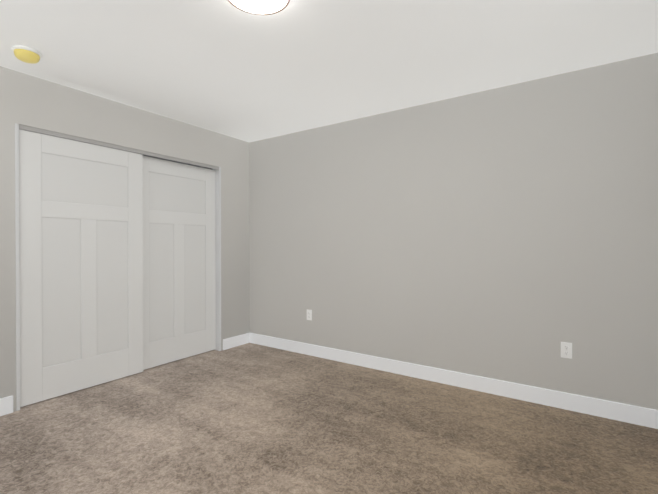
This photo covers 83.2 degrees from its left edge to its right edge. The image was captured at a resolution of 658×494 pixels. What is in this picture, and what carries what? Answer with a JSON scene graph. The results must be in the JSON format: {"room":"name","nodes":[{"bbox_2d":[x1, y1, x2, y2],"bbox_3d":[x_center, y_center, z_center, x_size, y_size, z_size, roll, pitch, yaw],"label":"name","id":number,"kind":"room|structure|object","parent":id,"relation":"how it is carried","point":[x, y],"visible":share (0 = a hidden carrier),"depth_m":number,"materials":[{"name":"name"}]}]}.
{"room":"empty bedroom","nodes":[
{"label":"empty bedroom","id":0,"kind":"room"},
{"bbox_2d":[0,66,249,411],"bbox_3d":[-2.075,-0.043,3.008,0.115,2.440,3.750,0,0,34],"label":"wall","id":1,"kind":"structure","parent":0,"point":[31,101],"depth_m":3.25,"materials":[{"name":"grey paint"}]},
{"bbox_2d":[0,395,12,415],"bbox_3d":[-2.666,1.122,2.036,0.015,0.122,1.466,0,0,34],"label":"baseboard","id":2,"kind":"structure","parent":1,"relation":"attached to","point":[6,405],"depth_m":2.60,"materials":[{"name":"white wood"}]},
{"bbox_2d":[19,129,142,406],"bbox_3d":[-1.999,0.153,3.071,0.035,2.018,0.917,0,0,34],"label":"closet door","id":3,"kind":"structure","parent":1,"relation":"in","point":[81,255],"depth_m":3.00,"materials":[{"name":"white wood"}]},
{"bbox_2d":[15,123,220,410],"bbox_3d":[-1.777,0.141,3.442,0.119,2.065,1.830,0,0,34],"label":"door frame","id":4,"kind":"structure","parent":1,"relation":"attached to","point":[218,242],"depth_m":3.00,"materials":[{"name":"grey"}]},
{"bbox_2d":[143,156,215,369],"bbox_3d":[-1.550,0.148,3.810,0.035,2.018,0.917,0,0,34],"label":"closet door","id":5,"kind":"structure","parent":1,"relation":"in","point":[179,261],"depth_m":3.79,"materials":[{"name":"white wood"}]},
{"bbox_2d":[223,333,248,349],"bbox_3d":[-1.086,1.107,4.351,0.015,0.122,0.399,0,0,34],"label":"baseboard","id":6,"kind":"structure","parent":1,"relation":"attached to","point":[234,341],"depth_m":4.33,"materials":[{"name":"white wood"}]},
{"bbox_2d":[0,343,657,493],"bbox_3d":[-0.355,1.235,1.842,4.280,0.100,3.980,0,0,34],"label":"floor","id":7,"kind":"structure","parent":0,"point":[250,418],"depth_m":2.29,"materials":[{"name":"carpet"}]},
{"bbox_2d":[0,0,657,142],"bbox_3d":[-0.355,-1.305,1.825,4.280,0.100,3.980,0,0,34],"label":"ceiling","id":8,"kind":"structure","parent":0,"point":[226,67],"depth_m":2.37,"materials":[{"name":"white paint"}]},
{"bbox_2d":[11,45,41,63],"bbox_3d":[-1.943,-1.226,2.383,0.154,0.066,0.154,0,0,34],"label":"smoke detector","id":9,"kind":"object","parent":8,"relation":"attached to","point":[25,54],"visible":0.98,"depth_m":2.34,"materials":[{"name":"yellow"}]},
{"bbox_2d":[228,0,289,14],"bbox_3d":[-0.350,-1.238,1.806,0.324,0.034,0.324,0,0,34],"label":"ceiling light","id":10,"kind":"object","parent":8,"relation":"in","point":[262,7],"visible":1,"depth_m":1.88,"materials":[{"name":"white glass"}]},
{"bbox_2d":[249,53,657,409],"bbox_3d":[0.734,-0.046,3.430,4.280,2.440,0.115,0,0,34],"label":"wall","id":11,"kind":"structure","parent":0,"point":[509,233],"depth_m":3.00,"materials":[{"name":"grey paint"}]},
{"bbox_2d":[307,309,311,319],"bbox_3d":[-0.215,0.735,4.008,0.070,0.114,0.008,0,0,34],"label":"electrical outlet","id":12,"kind":"object","parent":11,"relation":"attached to","point":[309,314],"visible":1,"depth_m":4.00,"materials":[{"name":"white plastic"}]},
{"bbox_2d":[249,333,657,428],"bbox_3d":[0.697,1.113,3.384,4.050,0.122,0.015,0,0,34],"label":"baseboard","id":13,"kind":"structure","parent":11,"relation":"attached to","point":[636,415],"depth_m":2.99,"materials":[{"name":"white wood"}]},
{"bbox_2d":[561,342,571,358],"bbox_3d":[1.722,0.749,2.687,0.070,0.114,0.008,0,0,34],"label":"electrical outlet","id":14,"kind":"object","parent":11,"relation":"attached to","point":[566,349],"visible":1,"depth_m":2.68,"materials":[{"name":"white plastic"}]}
]}

